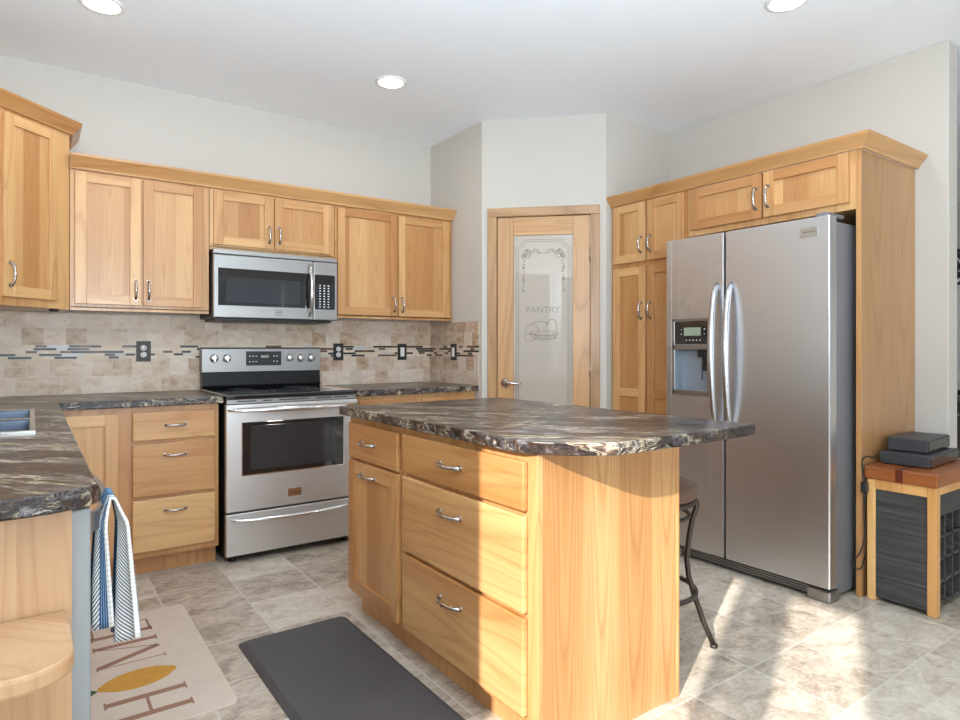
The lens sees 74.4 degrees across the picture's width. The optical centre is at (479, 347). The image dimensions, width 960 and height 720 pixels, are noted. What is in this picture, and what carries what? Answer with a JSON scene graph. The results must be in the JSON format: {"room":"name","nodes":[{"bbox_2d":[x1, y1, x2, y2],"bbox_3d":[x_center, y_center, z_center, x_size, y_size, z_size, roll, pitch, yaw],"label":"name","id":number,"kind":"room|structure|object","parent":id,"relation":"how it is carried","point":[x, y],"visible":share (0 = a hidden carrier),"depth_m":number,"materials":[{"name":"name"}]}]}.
{"room":"kitchen","nodes":[
{"label":"kitchen","id":0,"kind":"room"},
{"bbox_2d":[0,55,430,396],"bbox_3d":[0.654,-0.197,5.735,9.200,2.743,0.120,0,0,-35],"label":"wall","id":1,"kind":"structure","parent":0,"point":[120,119],"depth_m":4.01,"materials":[{"name":"paint"}]},
{"bbox_2d":[0,87,82,311],"bbox_3d":[-2.367,-0.680,3.054,0.763,0.989,0.732,0,0,-35],"label":"upper cabinet","id":2,"kind":"object","parent":1,"relation":"attached to","point":[36,141],"visible":1,"depth_m":3.08,"materials":[{"name":"brown wood"}]},
{"bbox_2d":[69,169,208,313],"bbox_3d":[-1.933,-0.571,3.596,0.682,0.744,0.351,0,0,-35],"label":"upper cabinet","id":3,"kind":"object","parent":1,"relation":"attached to","point":[136,244],"visible":1,"depth_m":3.46,"materials":[{"name":"brown wood"}]},
{"bbox_2d":[0,311,478,396],"bbox_3d":[-1.453,0.032,3.767,3.083,0.458,0.652,0,0,-35],"label":"backsplash","id":4,"kind":"structure","parent":1,"relation":"attached to","point":[42,353],"depth_m":3.87,"materials":[{"name":"tile"}]},
{"bbox_2d":[136,341,150,360],"bbox_3d":[-2.002,0.020,3.761,0.076,0.120,0.009,0,0,-35],"label":"outlet","id":5,"kind":"object","parent":4,"relation":"attached to","point":[143,348],"visible":1,"depth_m":3.76,"materials":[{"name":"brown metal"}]},
{"bbox_2d":[140,345,146,350],"bbox_3d":[-2.001,0.000,3.759,0.034,0.034,0.003,0,0,-35],"label":"receptacle","id":6,"kind":"object","parent":5,"relation":"attached to","point":[142,347],"depth_m":3.76,"materials":[{"name":"white plastic"}]},
{"bbox_2d":[333,343,342,359],"bbox_3d":[-1.002,0.028,4.471,0.076,0.120,0.009,0,0,-35],"label":"outlet","id":7,"kind":"object","parent":4,"relation":"attached to","point":[337,347],"visible":1,"depth_m":4.47,"materials":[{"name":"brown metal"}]},
{"bbox_2d":[398,344,406,359],"bbox_3d":[-0.586,0.030,4.765,0.076,0.120,0.010,0,0,-35],"label":"light switch","id":8,"kind":"object","parent":4,"relation":"attached to","point":[402,348],"visible":1,"depth_m":4.76,"materials":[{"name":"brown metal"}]},
{"bbox_2d":[451,344,456,359],"bbox_3d":[-0.195,0.030,4.636,0.010,0.120,0.076,0,0,-35],"label":"light switch","id":9,"kind":"object","parent":4,"relation":"attached to","point":[453,346],"visible":1,"depth_m":4.62,"materials":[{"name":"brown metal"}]},
{"bbox_2d":[209,188,333,257],"bbox_3d":[-1.338,-0.761,4.018,0.768,0.364,0.351,0,0,-35],"label":"upper cabinet","id":10,"kind":"object","parent":1,"relation":"attached to","point":[241,221],"visible":0.98,"depth_m":3.88,"materials":[{"name":"brown wood"}]},
{"bbox_2d":[200,248,336,324],"bbox_3d":[-1.316,-0.369,3.986,0.756,0.416,0.428,0,0,-35],"label":"microwave","id":11,"kind":"object","parent":10,"relation":"attached to","point":[244,286],"visible":1,"depth_m":3.84,"materials":[{"name":"silver metal"}]},
{"bbox_2d":[205,318,330,324],"bbox_3d":[-1.346,-0.169,4.028,0.702,0.016,0.320,0,0,-35],"label":"hood","id":12,"kind":"object","parent":11,"relation":"attached to","point":[218,320],"depth_m":3.93,"materials":[{"name":"silver metal"}]},
{"bbox_2d":[334,205,451,320],"bbox_3d":[-0.650,-0.571,4.506,0.912,0.744,0.351,0,0,-35],"label":"upper cabinet","id":13,"kind":"object","parent":1,"relation":"attached to","point":[394,266],"visible":0.97,"depth_m":4.37,"materials":[{"name":"brown wood"}]},
{"bbox_2d":[70,151,456,220],"bbox_3d":[-1.157,-0.973,3.962,2.372,0.072,0.076,0,0,-35],"label":"crown molding","id":14,"kind":"structure","parent":13,"relation":"attached to","point":[78,161],"depth_m":3.77,"materials":[{"name":"brown wood"}]},
{"bbox_2d":[431,121,481,398],"bbox_3d":[-0.145,-0.197,4.674,0.100,2.743,0.686,0,0,-35],"label":"wall","id":15,"kind":"structure","parent":0,"point":[456,161],"depth_m":4.53,"materials":[{"name":"paint"}]},
{"bbox_2d":[0,0,959,204],"bbox_3d":[2.599,-1.618,2.995,9.200,0.100,7.000,0,0,-35],"label":"ceiling","id":16,"kind":"structure","parent":0,"point":[670,66],"depth_m":3.33,"materials":[{"name":"white paint"}]},
{"bbox_2d":[78,0,125,15],"bbox_3d":[-1.723,-1.561,2.881,0.188,0.012,0.188,0,0,-35],"label":"recessed light","id":17,"kind":"object","parent":16,"relation":"in","point":[105,7],"visible":1,"depth_m":2.88,"materials":[{"name":"white paint"}]},
{"bbox_2d":[375,75,406,88],"bbox_3d":[-0.525,-1.561,3.725,0.188,0.012,0.188,0,0,-35],"label":"recessed light","id":18,"kind":"object","parent":16,"relation":"in","point":[387,81],"visible":1,"depth_m":3.70,"materials":[{"name":"white"}]},
{"bbox_2d":[764,0,808,12],"bbox_3d":[1.388,-1.561,2.856,0.188,0.012,0.188,0,0,-35],"label":"recessed light","id":19,"kind":"object","parent":16,"relation":"in","point":[775,6],"visible":1,"depth_m":2.87,"materials":[{"name":"white"}]},
{"bbox_2d":[111,536,959,719],"bbox_3d":[2.599,1.225,2.995,9.200,0.100,7.000,0,0,-35],"label":"floor","id":20,"kind":"structure","parent":0,"point":[782,653],"depth_m":2.57,"materials":[{"name":"tile"}]},
{"bbox_2d":[0,510,73,719],"bbox_3d":[-0.950,0.737,0.922,0.607,0.876,0.283,0,0,-35],"label":"shelf unit","id":21,"kind":"object","parent":20,"relation":"on","point":[37,646],"visible":0.98,"depth_m":1.15,"materials":[{"name":"brown wood"}]},
{"bbox_2d":[72,475,104,719],"bbox_3d":[-1.160,0.741,1.336,0.630,0.868,0.625,0,0,-35],"label":"dishwasher","id":22,"kind":"object","parent":20,"relation":"on","point":[85,521],"visible":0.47,"depth_m":1.23,"materials":[{"name":"grey plastic"}]},
{"bbox_2d":[91,488,140,642],"bbox_3d":[-0.778,0.462,1.343,0.087,0.313,0.158,0,0,-35],"label":"dish towel","id":23,"kind":"object","parent":22,"relation":"hanging from","point":[114,605],"visible":0.98,"depth_m":1.30,"materials":[{"name":"white fabric"}]},
{"bbox_2d":[62,403,217,578],"bbox_3d":[-1.889,0.737,3.447,0.753,0.876,0.658,0,0,-35],"label":"base cabinet","id":24,"kind":"object","parent":20,"relation":"on","point":[160,463],"visible":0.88,"depth_m":3.26,"materials":[{"name":"brown wood"}]},
{"bbox_2d":[91,604,237,719],"bbox_3d":[-1.274,1.172,2.356,0.475,0.006,0.990,0,0,-35],"label":"rug","id":25,"kind":"object","parent":20,"relation":"on","point":[170,672],"visible":0.81,"depth_m":2.26,"materials":[{"name":"beige fabric"}]},
{"bbox_2d":[97,665,175,691],"bbox_3d":[-1.210,1.169,2.236,0.250,0.001,0.142,0,0,-35],"label":"print","id":26,"kind":"object","parent":25,"relation":"on","point":[142,677],"depth_m":2.23},
{"bbox_2d":[199,347,356,561],"bbox_3d":[-1.228,0.586,3.862,0.762,1.178,0.734,0,0,-35],"label":"range","id":27,"kind":"object","parent":20,"relation":"on","point":[283,437],"visible":0.96,"depth_m":3.62,"materials":[{"name":"silver metal"}]},
{"bbox_2d":[201,385,356,399],"bbox_3d":[-1.234,0.267,3.871,0.762,0.027,0.615,0,0,-35],"label":"cooktop","id":28,"kind":"object","parent":27,"relation":"in","point":[230,392],"depth_m":3.75,"materials":[{"name":"black glass"}]},
{"bbox_2d":[239,616,464,719],"bbox_3d":[-0.398,1.166,2.098,0.450,0.018,1.305,0,0,-35],"label":"floor mat","id":29,"kind":"object","parent":20,"relation":"on","point":[330,669],"visible":1,"depth_m":2.23,"materials":[{"name":"grey rubber"}]},
{"bbox_2d":[354,391,474,404],"bbox_3d":[-0.560,0.737,4.390,0.902,0.876,0.658,0,0,-35],"label":"base cabinet","id":30,"kind":"object","parent":20,"relation":"on","point":[382,399],"visible":0.06,"depth_m":4.14,"materials":[{"name":"brown wood"}]},
{"bbox_2d":[324,382,477,396],"bbox_3d":[-0.571,0.280,4.393,0.916,0.037,0.648,0,0,-35],"label":"countertop","id":31,"kind":"structure","parent":30,"relation":"on","point":[377,389],"depth_m":4.23,"materials":[{"name":"stone"}]},
{"bbox_2d":[349,417,678,719],"bbox_3d":[0.026,0.737,2.456,0.685,0.876,1.278,0,0,-35],"label":"kitchen island","id":32,"kind":"object","parent":20,"relation":"on","point":[545,587],"visible":0.97,"depth_m":1.99,"materials":[{"name":"brown wood"}]},
{"bbox_2d":[339,397,754,455],"bbox_3d":[0.162,0.280,2.493,0.900,0.037,1.478,0,0,-35],"label":"island countertop","id":33,"kind":"structure","parent":32,"relation":"on","point":[515,425],"depth_m":2.13,"materials":[{"name":"stone"}]},
{"bbox_2d":[612,189,691,414],"bbox_3d":[1.288,0.113,4.167,0.665,2.125,0.604,0,0,-35],"label":"pantry cabinet","id":34,"kind":"object","parent":20,"relation":"on","point":[641,231],"visible":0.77,"depth_m":4.02,"materials":[{"name":"brown wood"}]},
{"bbox_2d":[679,476,717,648],"bbox_3d":[0.665,0.847,2.549,0.410,0.656,0.410,0,0,-30],"label":"bar stool","id":35,"kind":"object","parent":20,"relation":"on","point":[688,490],"visible":0.2,"depth_m":2.48,"materials":[{"name":"black metal"}]},
{"bbox_2d":[667,212,855,603],"bbox_3d":[1.619,0.273,3.458,0.861,1.805,0.913,0,0,-35],"label":"refrigerator","id":36,"kind":"object","parent":20,"relation":"on","point":[761,320],"visible":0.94,"depth_m":3.11,"materials":[{"name":"grey metal"}]},
{"bbox_2d":[856,149,914,596],"bbox_3d":[2.036,0.118,3.159,0.611,2.113,0.024,0,0,-35],"label":"panel","id":37,"kind":"object","parent":20,"relation":"on","point":[885,188],"visible":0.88,"depth_m":3.09,"materials":[{"name":"brown wood"}]},
{"bbox_2d":[864,458,959,618],"bbox_3d":[2.132,0.862,3.014,0.598,0.626,0.304,0,0,-35],"label":"table","id":38,"kind":"object","parent":20,"relation":"on","point":[913,513],"visible":0.88,"depth_m":2.85,"materials":[{"name":"brown wood"}]},
{"bbox_2d":[852,455,877,569],"bbox_3d":[1.836,0.776,3.004,0.155,0.537,0.068,0,0,-35],"label":"power cord","id":39,"kind":"object","parent":38,"relation":"hanging from","point":[863,485],"visible":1,"depth_m":2.95,"materials":[{"name":"black plastic"}]},
{"bbox_2d":[880,447,958,468],"bbox_3d":[2.134,0.522,3.064,0.410,0.056,0.208,0,0,-38],"label":"cable box","id":40,"kind":"object","parent":38,"relation":"on","point":[944,455],"visible":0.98,"depth_m":2.96,"materials":[{"name":"grey plastic"}]},
{"bbox_2d":[888,431,949,453],"bbox_3d":[2.152,0.462,3.095,0.330,0.064,0.168,0,0,-39],"label":"cable box","id":41,"kind":"object","parent":40,"relation":"on","point":[921,442],"visible":1,"depth_m":3.02,"materials":[{"name":"grey plastic"}]},
{"bbox_2d":[957,397,959,457],"bbox_3d":[5.437,0.830,6.112,0.522,0.590,1.660,0,0,-35],"label":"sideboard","id":42,"kind":"object","parent":20,"relation":"on","point":[958,398],"visible":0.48,"depth_m":6.47,"materials":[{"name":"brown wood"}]},
{"bbox_3d":[-1.845,0.737,2.196,0.622,0.876,1.540,0,0,-35],"label":"cabinet","id":43,"kind":"object","parent":20,"relation":"on","visible":0},
{"bbox_2d":[0,390,223,521],"bbox_3d":[-1.495,0.280,2.368,1.394,0.037,2.880,0,0,-35],"label":"countertop","id":44,"kind":"structure","parent":43,"relation":"on","point":[45,471],"depth_m":1.55,"materials":[{"name":"stone"}]},
{"bbox_2d":[0,409,34,434],"bbox_3d":[-1.812,0.346,2.171,0.462,0.183,0.870,0,0,-35],"label":"sink","id":45,"kind":"object","parent":44,"relation":"in","point":[15,421],"visible":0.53,"depth_m":2.27,"materials":[{"name":"silver metal"}]},
{"bbox_2d":[482,113,605,407],"bbox_3d":[0.436,-0.197,4.344,0.842,2.743,0.100,0,0,10],"label":"wall","id":46,"kind":"structure","parent":0,"point":[557,160],"depth_m":4.29,"materials":[{"name":"paint"}]},
{"bbox_2d":[487,204,599,407],"bbox_3d":[0.435,0.108,4.334,0.759,2.133,0.119,0,0,10],"label":"door frame","id":47,"kind":"structure","parent":46,"relation":"in","point":[493,214],"depth_m":4.27,"materials":[{"name":"brown wood"}]},
{"bbox_2d":[498,215,589,406],"bbox_3d":[0.430,0.136,4.284,0.633,2.058,0.091,0,0,10],"label":"door","id":48,"kind":"structure","parent":47,"relation":"attached to","point":[544,262],"depth_m":4.30,"materials":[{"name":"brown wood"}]},
{"bbox_2d":[606,114,669,408],"bbox_3d":[1.085,-0.197,4.458,0.666,2.743,0.100,0,0,-35],"label":"wall","id":49,"kind":"structure","parent":0,"point":[637,155],"depth_m":4.33,"materials":[{"name":"paint"}]},
{"bbox_2d":[670,40,956,447],"bbox_3d":[1.559,-0.197,4.464,0.115,2.743,3.000,0,0,-35],"label":"wall","id":50,"kind":"structure","parent":0,"point":[910,99],"depth_m":3.33,"materials":[{"name":"paint"}]},
{"bbox_2d":[688,150,855,236],"bbox_3d":[1.735,-0.799,3.536,0.665,0.278,0.938,0,0,-35],"label":"upper cabinet","id":51,"kind":"object","parent":50,"relation":"attached to","point":[804,190],"visible":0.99,"depth_m":3.30,"materials":[{"name":"brown wood"}]},
{"bbox_2d":[606,129,927,207],"bbox_3d":[1.583,-0.971,3.749,0.668,0.064,1.627,0,0,-35],"label":"crown molding","id":52,"kind":"structure","parent":51,"relation":"attached to","point":[872,141],"depth_m":3.26,"materials":[{"name":"brown wood"}]},
{"bbox_2d":[957,204,959,396],"bbox_3d":[6.294,-0.197,5.494,0.120,2.743,6.800,0,0,-35],"label":"wall","id":53,"kind":"structure","parent":0,"point":[958,205],"depth_m":6.90,"materials":[{"name":"paint"}]},
{"bbox_2d":[957,285,959,394],"bbox_3d":[5.748,-0.235,6.173,0.045,1.500,1.860,0,0,-35],"label":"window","id":54,"kind":"structure","parent":53,"relation":"in","point":[958,286],"depth_m":6.88,"materials":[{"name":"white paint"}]},
{"bbox_2d":[957,249,959,284],"bbox_3d":[5.707,-0.880,6.138,0.048,0.390,1.930,0,0,-35],"label":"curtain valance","id":55,"kind":"object","parent":53,"relation":"attached to","point":[958,250],"visible":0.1,"depth_m":6.85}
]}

